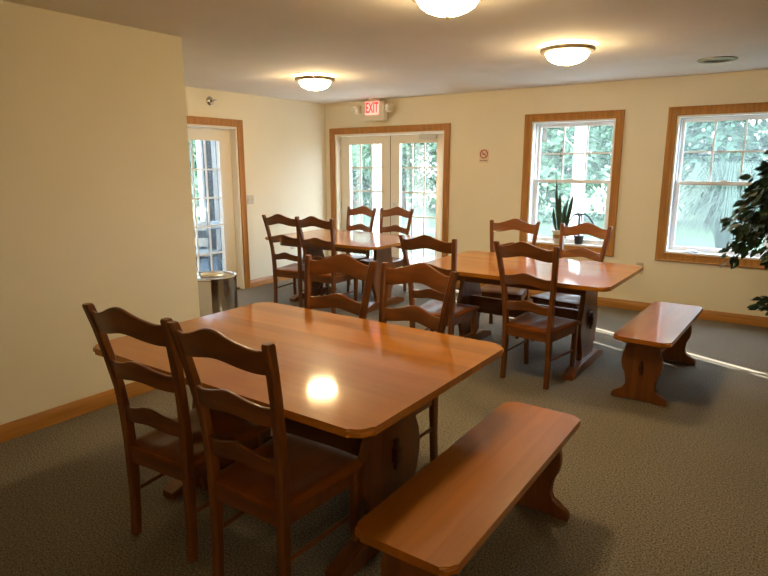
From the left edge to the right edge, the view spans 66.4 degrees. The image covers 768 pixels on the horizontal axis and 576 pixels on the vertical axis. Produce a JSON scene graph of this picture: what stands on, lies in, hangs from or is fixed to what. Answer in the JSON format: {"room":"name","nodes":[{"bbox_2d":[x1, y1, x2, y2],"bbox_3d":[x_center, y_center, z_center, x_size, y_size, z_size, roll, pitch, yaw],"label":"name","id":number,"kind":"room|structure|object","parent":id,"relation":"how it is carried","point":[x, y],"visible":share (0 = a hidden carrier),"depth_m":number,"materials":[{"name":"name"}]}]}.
{"room":"communal dining room","nodes":[
{"label":"communal dining room","id":0,"kind":"room"},
{"bbox_2d":[0,0,199,442],"bbox_3d":[-3.635,-0.267,3.010,2.158,2.440,4.745,8,14,34],"label":"wall","id":1,"kind":"structure","parent":0,"point":[96,206],"depth_m":3.64,"materials":[{"name":"beige paint"}]},
{"bbox_2d":[194,141,221,259],"bbox_3d":[-3.132,-1.252,8.060,2.522,2.600,4.350,8,14,34],"label":"wall","id":2,"kind":"structure","parent":0,"point":[201,234],"depth_m":10.20,"materials":[{"name":"grey"}]},
{"bbox_2d":[196,140,206,220],"bbox_3d":[-4.147,-1.573,8.625,0.090,1.600,3.600,8,14,34],"label":"window","id":3,"kind":"structure","parent":2,"relation":"in","point":[198,142],"depth_m":10.03,"materials":[{"name":"glass"}]},
{"bbox_2d":[211,141,220,249],"bbox_3d":[-2.947,-1.764,10.265,0.030,2.200,0.070,8,14,34],"label":"trim","id":4,"kind":"structure","parent":2,"relation":"attached to","point":[213,151],"depth_m":10.27,"materials":[{"name":"white plastic"}]},
{"bbox_2d":[185,86,327,279],"bbox_3d":[-3.450,-0.742,5.280,0.200,2.440,9.157,8,14,34],"label":"wall","id":5,"kind":"structure","parent":0,"point":[285,145],"depth_m":7.85,"materials":[{"name":"beige paint"}]},
{"bbox_2d":[206,96,216,105],"bbox_3d":[-1.997,-2.180,6.835,0.098,0.104,0.104,8,14,34],"label":"sprinkler head","id":6,"kind":"object","parent":5,"relation":"attached to","point":[209,100],"visible":1,"depth_m":6.83},
{"bbox_2d":[187,124,244,288],"bbox_3d":[-2.170,-0.918,7.108,0.203,2.035,0.955,8,14,34],"label":"door frame","id":7,"kind":"structure","parent":5,"relation":"in","point":[233,130],"depth_m":7.41,"materials":[{"name":"beige paint"}]},
{"bbox_2d":[187,127,237,286],"bbox_3d":[-2.163,-0.910,7.104,0.124,1.990,0.899,8,14,34],"label":"door","id":8,"kind":"structure","parent":7,"relation":"attached to","point":[221,136],"depth_m":7.27,"materials":[{"name":"beige paint"}]},
{"bbox_2d":[187,116,250,288],"bbox_3d":[-2.079,-0.947,7.037,0.024,2.120,1.125,8,14,34],"label":"trim","id":9,"kind":"structure","parent":5,"relation":"attached to","point":[190,119],"depth_m":7.36,"materials":[{"name":"brown wood"}]},
{"bbox_2d":[247,195,253,203],"bbox_3d":[-1.714,-1.134,7.538,0.016,0.115,0.115,8,14,34],"label":"light switch","id":10,"kind":"object","parent":5,"relation":"attached to","point":[250,198],"visible":1,"depth_m":7.54,"materials":[{"name":"beige plastic"}]},
{"bbox_2d":[250,275,291,286],"bbox_3d":[-1.308,-0.186,8.326,0.015,0.101,1.571,8,14,34],"label":"baseboard","id":11,"kind":"structure","parent":5,"relation":"attached to","point":[268,279],"depth_m":7.89,"materials":[{"name":"brown wood"}]},
{"bbox_2d":[0,256,767,575],"bbox_3d":[-0.681,0.919,3.647,11.800,0.150,9.157,8,14,34],"label":"floor","id":12,"kind":"structure","parent":0,"point":[680,488],"depth_m":2.94,"materials":[{"name":"carpet"}]},
{"bbox_2d":[82,303,269,562],"bbox_3d":[-0.847,0.540,2.510,0.493,1.058,0.572,7,14,30],"label":"dining chair","id":13,"kind":"object","parent":12,"relation":"on","point":[174,448],"visible":0.88,"depth_m":2.36,"materials":[{"name":"brown wood"}]},
{"bbox_2d":[194,220,221,270],"bbox_3d":[-2.484,-0.491,7.937,0.440,0.900,0.440,0,12,1],"label":"porch chair","id":14,"kind":"object","parent":12,"relation":"on","point":[202,242],"visible":0.16,"depth_m":7.70,"materials":[{"name":"grey"}]},
{"bbox_2d":[197,271,237,316],"bbox_3d":[-1.520,0.182,5.255,0.424,0.637,0.424,8,14,34],"label":"urn","id":15,"kind":"object","parent":12,"relation":"on","point":[217,290],"visible":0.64,"depth_m":5.06,"materials":[{"name":"silver metal"}]},
{"bbox_2d":[200,271,224,277],"bbox_3d":[-1.520,-0.120,5.191,0.216,0.019,0.216,8,14,34],"label":"tray","id":16,"kind":"object","parent":15,"relation":"on","point":[213,274],"depth_m":5.17,"materials":[{"name":"silver metal"}]},
{"bbox_2d":[166,321,361,575],"bbox_3d":[-0.408,0.601,2.219,0.493,1.058,0.572,8,14,33],"label":"dining chair","id":17,"kind":"object","parent":12,"relation":"on","point":[287,477],"visible":0.98,"depth_m":2.09,"materials":[{"name":"brown wood"}]},
{"bbox_2d":[262,214,322,307],"bbox_3d":[-1.010,-0.332,6.683,0.493,1.058,0.572,6,13,28],"label":"dining chair","id":18,"kind":"object","parent":12,"relation":"on","point":[295,271],"visible":0.8,"depth_m":6.52,"materials":[{"name":"brown wood"}]},
{"bbox_2d":[93,302,503,575],"bbox_3d":[-0.397,0.636,2.775,1.590,0.760,1.110,8,14,34],"label":"dining table","id":19,"kind":"object","parent":12,"relation":"on","point":[353,385],"visible":0.69,"depth_m":2.46,"materials":[{"name":"brown wood"}]},
{"bbox_2d":[265,254,376,435],"bbox_3d":[-0.379,0.366,3.343,0.493,1.058,0.572,7,14,29],"label":"dining chair","id":20,"kind":"object","parent":12,"relation":"on","point":[341,263],"visible":0.34,"depth_m":3.46,"materials":[{"name":"brown wood"}]},
{"bbox_2d":[295,216,357,313],"bbox_3d":[-0.604,-0.275,6.410,0.493,1.058,0.572,7,14,31],"label":"dining chair","id":21,"kind":"object","parent":12,"relation":"on","point":[331,278],"visible":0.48,"depth_m":6.22,"materials":[{"name":"brown wood"}]},
{"bbox_2d":[265,229,417,312],"bbox_3d":[-0.437,-0.218,6.866,1.590,0.760,1.110,8,14,34],"label":"dining table","id":22,"kind":"object","parent":12,"relation":"on","point":[359,242],"visible":0.48,"depth_m":6.60,"materials":[{"name":"brown wood"}]},
{"bbox_2d":[325,206,376,293],"bbox_3d":[-0.445,-0.512,7.541,0.493,1.058,0.572,10,15,40],"label":"dining chair","id":23,"kind":"object","parent":12,"relation":"on","point":[365,210],"visible":0.5,"depth_m":7.60,"materials":[{"name":"brown wood"}]},
{"bbox_2d":[359,207,413,293],"bbox_3d":[0.029,-0.469,7.336,0.493,1.058,0.572,8,14,33],"label":"dining chair","id":24,"kind":"object","parent":12,"relation":"on","point":[397,262],"visible":0.49,"depth_m":7.40,"materials":[{"name":"brown wood"}]},
{"bbox_2d":[379,262,458,461],"bbox_3d":[0.030,0.424,3.059,0.493,1.058,0.572,10,15,39],"label":"dining chair","id":25,"kind":"object","parent":12,"relation":"on","point":[423,273],"visible":0.33,"depth_m":3.13,"materials":[{"name":"brown wood"}]},
{"bbox_2d":[399,235,479,338],"bbox_3d":[0.460,0.070,4.755,0.493,1.058,0.572,7,14,32],"label":"dining chair","id":26,"kind":"object","parent":12,"relation":"on","point":[459,313],"visible":0.66,"depth_m":4.57,"materials":[{"name":"brown wood"}]},
{"bbox_2d":[355,401,580,575],"bbox_3d":[0.395,0.892,2.288,0.360,0.458,1.250,8,14,34],"label":"bench","id":27,"kind":"object","parent":12,"relation":"on","point":[436,521],"visible":1,"depth_m":2.06,"materials":[{"name":"brown wood"}]},
{"bbox_2d":[478,219,539,338],"bbox_3d":[1.166,-0.113,5.623,0.493,1.058,0.572,6,13,26],"label":"dining chair","id":28,"kind":"object","parent":12,"relation":"on","point":[494,291],"visible":0.51,"depth_m":5.67,"materials":[{"name":"brown wood"}]},
{"bbox_2d":[423,251,643,380],"bbox_3d":[1.176,0.190,4.905,1.590,0.760,1.110,8,14,35],"label":"dining table","id":29,"kind":"object","parent":12,"relation":"on","point":[583,278],"visible":0.74,"depth_m":4.66,"materials":[{"name":"brown wood"}]},
{"bbox_2d":[493,241,580,389],"bbox_3d":[1.137,0.156,4.338,0.493,1.058,0.572,10,16,40],"label":"dining chair","id":30,"kind":"object","parent":12,"relation":"on","point":[541,324],"visible":0.99,"depth_m":4.20,"materials":[{"name":"brown wood"}]},
{"bbox_2d":[530,222,612,349],"bbox_3d":[1.666,-0.041,5.280,0.572,1.058,0.493,-11,16,-43],"label":"dining chair","id":31,"kind":"object","parent":12,"relation":"on","point":[562,300],"visible":0.57,"depth_m":5.29,"materials":[{"name":"brown wood"}]},
{"bbox_2d":[611,302,702,406],"bbox_3d":[2.043,0.457,4.359,0.360,0.458,1.250,9,15,36],"label":"bench","id":32,"kind":"object","parent":12,"relation":"on","point":[661,331],"visible":1,"depth_m":3.99,"materials":[{"name":"brown wood"}]},
{"bbox_2d":[718,145,767,315],"bbox_3d":[3.450,-0.352,4.784,1.270,1.866,1.285,-7,13,-28],"label":"ficus tree","id":33,"kind":"object","parent":12,"relation":"on","point":[756,194],"visible":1,"depth_m":4.81,"materials":[{"name":"green plant"}]},
{"bbox_2d":[2,0,767,103],"bbox_3d":[0.308,-1.499,2.432,9.378,0.200,9.157,8,14,34],"label":"ceiling","id":34,"kind":"structure","parent":0,"point":[383,49],"depth_m":4.18,"materials":[{"name":"paint"}]},
{"bbox_2d":[295,75,334,91],"bbox_3d":[-0.689,-2.033,5.855,0.396,0.153,0.396,8,14,34],"label":"ceiling light","id":35,"kind":"object","parent":34,"relation":"attached to","point":[310,82],"visible":1,"depth_m":5.74,"materials":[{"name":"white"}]},
{"bbox_2d":[354,98,393,120],"bbox_3d":[-0.134,-2.394,7.889,0.620,0.280,0.220,8,14,34],"label":"exit sign","id":36,"kind":"object","parent":34,"relation":"attached to","point":[375,109],"visible":1,"depth_m":7.83,"materials":[{"name":"beige plastic"}]},
{"bbox_2d":[411,0,481,18],"bbox_3d":[0.319,-1.423,2.929,0.396,0.153,0.396,8,14,34],"label":"ceiling light","id":37,"kind":"object","parent":34,"relation":"attached to","point":[447,9],"visible":1,"depth_m":2.87,"materials":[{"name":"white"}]},
{"bbox_2d":[540,43,595,66],"bbox_3d":[1.365,-1.726,4.374,0.396,0.153,0.396,8,14,34],"label":"ceiling light","id":38,"kind":"object","parent":34,"relation":"attached to","point":[566,54],"visible":1,"depth_m":4.26,"materials":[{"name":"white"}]},
{"bbox_2d":[697,56,737,62],"bbox_3d":[2.799,-1.915,4.930,0.304,0.014,0.304,8,14,34],"label":"ceiling vent","id":39,"kind":"object","parent":34,"relation":"in","point":[717,59],"visible":1,"depth_m":4.89,"materials":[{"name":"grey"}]},
{"bbox_2d":[325,69,767,316],"bbox_3d":[2.960,-0.949,6.236,9.178,2.440,0.200,8,14,34],"label":"wall","id":40,"kind":"structure","parent":0,"point":[479,193],"depth_m":6.42,"materials":[{"name":"beige paint"}]},
{"bbox_2d":[335,130,443,257],"bbox_3d":[0.088,-1.144,8.249,1.810,2.005,0.203,8,14,34],"label":"door frame","id":41,"kind":"structure","parent":40,"relation":"in","point":[337,137],"depth_m":8.52,"materials":[{"name":"beige paint"}]},
{"bbox_2d":[340,135,390,257],"bbox_3d":[-0.260,-1.191,8.513,0.889,1.960,0.066,8,14,34],"label":"door","id":42,"kind":"structure","parent":41,"relation":"attached to","point":[384,140],"depth_m":8.40,"materials":[{"name":"beige paint"}]},
{"bbox_2d":[391,133,442,268],"bbox_3d":[0.447,-1.083,7.994,0.877,1.960,0.124,8,14,34],"label":"door","id":43,"kind":"structure","parent":41,"relation":"attached to","point":[396,140],"depth_m":7.99,"materials":[{"name":"beige paint"}]},
{"bbox_2d":[419,133,436,138],"bbox_3d":[0.502,-2.008,7.739,0.440,0.085,0.055,8,14,34],"label":"door closer","id":44,"kind":"object","parent":43,"relation":"attached to","point":[421,136],"depth_m":7.67,"materials":[{"name":"beige metal"}]},
{"bbox_2d":[329,123,450,256],"bbox_3d":[0.024,-1.167,8.152,1.980,2.090,0.024,8,14,34],"label":"trim","id":45,"kind":"structure","parent":40,"relation":"attached to","point":[446,127],"depth_m":7.73,"materials":[{"name":"brown wood"}]},
{"bbox_2d":[479,149,488,162],"bbox_3d":[1.226,-1.620,7.208,0.124,0.160,0.006,8,14,34],"label":"no smoking sign","id":46,"kind":"object","parent":40,"relation":"attached to","point":[483,153],"visible":1,"depth_m":7.21,"materials":[{"name":"beige paper"}]},
{"bbox_2d":[526,118,615,247],"bbox_3d":[2.155,-1.198,6.752,0.935,1.400,0.194,8,14,34],"label":"window","id":47,"kind":"structure","parent":40,"relation":"in","point":[536,138],"depth_m":6.81,"materials":[{"name":"white plastic"}]},
{"bbox_2d":[552,177,572,242],"bbox_3d":[2.058,-0.900,6.811,0.193,0.755,0.193,-2,12,-10],"label":"snake plant","id":48,"kind":"object","parent":47,"relation":"on","point":[561,217],"visible":0.68,"depth_m":6.83,"materials":[{"name":"green plant"}]},
{"bbox_2d":[567,212,600,243],"bbox_3d":[2.288,-0.682,6.716,0.408,0.368,0.122,8,14,34],"label":"leaf plant","id":49,"kind":"object","parent":47,"relation":"on","point":[578,239],"visible":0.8,"depth_m":6.73,"materials":[{"name":"green plant"}]},
{"bbox_2d":[519,109,624,256],"bbox_3d":[2.094,-1.181,6.668,1.105,1.570,0.024,8,14,34],"label":"trim","id":50,"kind":"structure","parent":40,"relation":"attached to","point":[619,115],"depth_m":6.51,"materials":[{"name":"brown wood"}]},
{"bbox_2d":[456,280,767,327],"bbox_3d":[2.818,0.203,6.446,8.978,0.101,0.015,8,14,34],"label":"baseboard","id":51,"kind":"structure","parent":40,"relation":"attached to","point":[728,317],"depth_m":6.08,"materials":[{"name":"brown wood"}]},
{"bbox_2d":[636,262,643,273],"bbox_3d":[2.781,-0.214,6.388,0.075,0.125,0.010,8,14,34],"label":"wall outlet","id":52,"kind":"object","parent":40,"relation":"attached to","point":[637,263],"visible":0.36,"depth_m":6.38,"materials":[{"name":"beige plastic"}]},
{"bbox_2d":[655,102,767,269],"bbox_3d":[3.347,-1.002,5.808,1.105,1.570,0.024,8,14,34],"label":"trim","id":53,"kind":"structure","parent":40,"relation":"attached to","point":[674,112],"depth_m":5.99,"materials":[{"name":"brown wood"}]},
{"bbox_2d":[664,112,767,259],"bbox_3d":[3.408,-1.020,5.892,0.935,1.400,0.194,8,14,34],"label":"window","id":54,"kind":"structure","parent":40,"relation":"in","point":[676,181],"depth_m":6.01,"materials":[{"name":"white plastic"}]},
{"label":"outside","id":55,"kind":"structure","parent":0,"visible":0},
{"bbox_2d":[352,184,763,255],"bbox_3d":[11.017,-5.012,32.827,100.000,0.100,53.043,8,14,34],"label":"lawn","id":56,"kind":"structure","parent":55,"point":[545,229],"depth_m":17.89,"materials":[{"name":"green plant"}]},
{"bbox_2d":[188,140,200,220],"bbox_3d":[-4.395,-2.457,11.854,2.107,3.534,2.396,-4,13,-20],"label":"leafy tree","id":57,"kind":"object","parent":56,"relation":"on","point":[195,166],"visible":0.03,"depth_m":11.59,"materials":[{"name":"green plant"}]},
{"bbox_2d":[193,151,199,219],"bbox_3d":[-4.074,-5.090,15.434,3.200,7.200,3.418,8,14,34],"label":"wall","id":58,"kind":"structure","parent":56,"relation":"on","point":[198,207],"depth_m":14.32,"materials":[{"name":"white"}]},
{"bbox_2d":[352,144,422,205],"bbox_3d":[-1.246,-7.384,25.975,5.946,7.834,5.429,8,14,34],"label":"leafy tree","id":59,"kind":"object","parent":56,"relation":"on","point":[366,183],"visible":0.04,"depth_m":25.92,"materials":[{"name":"green plant"}]},
{"bbox_2d":[352,143,436,209],"bbox_3d":[0.621,-6.724,23.447,5.383,7.372,5.265,-3,12,-14],"label":"leafy tree","id":60,"kind":"object","parent":56,"relation":"on","point":[406,147],"visible":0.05,"depth_m":23.23,"materials":[{"name":"green plant"}]},
{"bbox_2d":[415,143,555,209],"bbox_3d":[3.957,-6.422,22.833,5.895,7.233,5.626,-6,13,-28],"label":"leafy tree","id":61,"kind":"object","parent":56,"relation":"on","point":[433,146],"visible":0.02,"depth_m":22.34,"materials":[{"name":"green plant"}]},
{"bbox_2d":[537,126,611,222],"bbox_3d":[5.541,-6.029,20.242,5.284,7.526,5.988,8,14,34],"label":"leafy tree","id":62,"kind":"object","parent":56,"relation":"on","point":[548,163],"visible":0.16,"depth_m":19.34,"materials":[{"name":"green plant"}]},
{"bbox_2d":[547,125,708,220],"bbox_3d":[8.326,-5.685,19.487,5.506,7.151,4.664,-3,12,-14],"label":"leafy tree","id":63,"kind":"object","parent":56,"relation":"on","point":[596,131],"visible":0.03,"depth_m":19.24,"materials":[{"name":"green plant"}]},
{"bbox_2d":[676,161,767,248],"bbox_3d":[6.888,-1.590,11.697,3.925,1.854,3.908,-4,13,-20],"label":"fountain grass","id":64,"kind":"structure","parent":56,"relation":"on","point":[718,203],"depth_m":11.34,"materials":[{"name":"plant"}]},
{"bbox_2d":[678,120,767,225],"bbox_3d":[9.984,-5.345,17.353,5.433,7.326,4.700,8,14,34],"label":"leafy tree","id":65,"kind":"object","parent":56,"relation":"on","point":[734,130],"visible":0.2,"depth_m":16.52,"materials":[{"name":"green plant"}]},
{"bbox_2d":[728,120,767,210],"bbox_3d":[12.879,-5.193,16.337,5.759,7.441,5.297,1,12,5],"label":"leafy tree","id":66,"kind":"object","parent":56,"relation":"on","point":[759,134],"visible":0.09,"depth_m":16.67,"materials":[{"name":"dark green leaves"},{"name":"bark"}]},
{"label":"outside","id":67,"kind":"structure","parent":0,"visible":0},
{"bbox_2d":[369,253,434,262],"bbox_3d":[1.290,-0.172,9.056,4.300,0.170,2.143,8,14,34],"label":"patio","id":68,"kind":"structure","parent":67,"point":[417,258],"depth_m":10.41,"materials":[{"name":"concrete"}]},
{"bbox_2d":[373,144,380,232],"bbox_3d":[-0.087,-1.940,10.384,0.200,2.750,0.200,8,14,34],"label":"porch post","id":69,"kind":"object","parent":68,"relation":"on","point":[376,147],"visible":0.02,"depth_m":10.34,"materials":[{"name":"white plastic"}]},
{"bbox_2d":[568,126,586,238],"bbox_3d":[2.788,-1.531,8.412,0.200,2.750,0.200,8,14,34],"label":"porch post","id":70,"kind":"object","parent":68,"relation":"on","point":[577,189],"visible":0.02,"depth_m":8.33,"materials":[{"name":"white plastic"}]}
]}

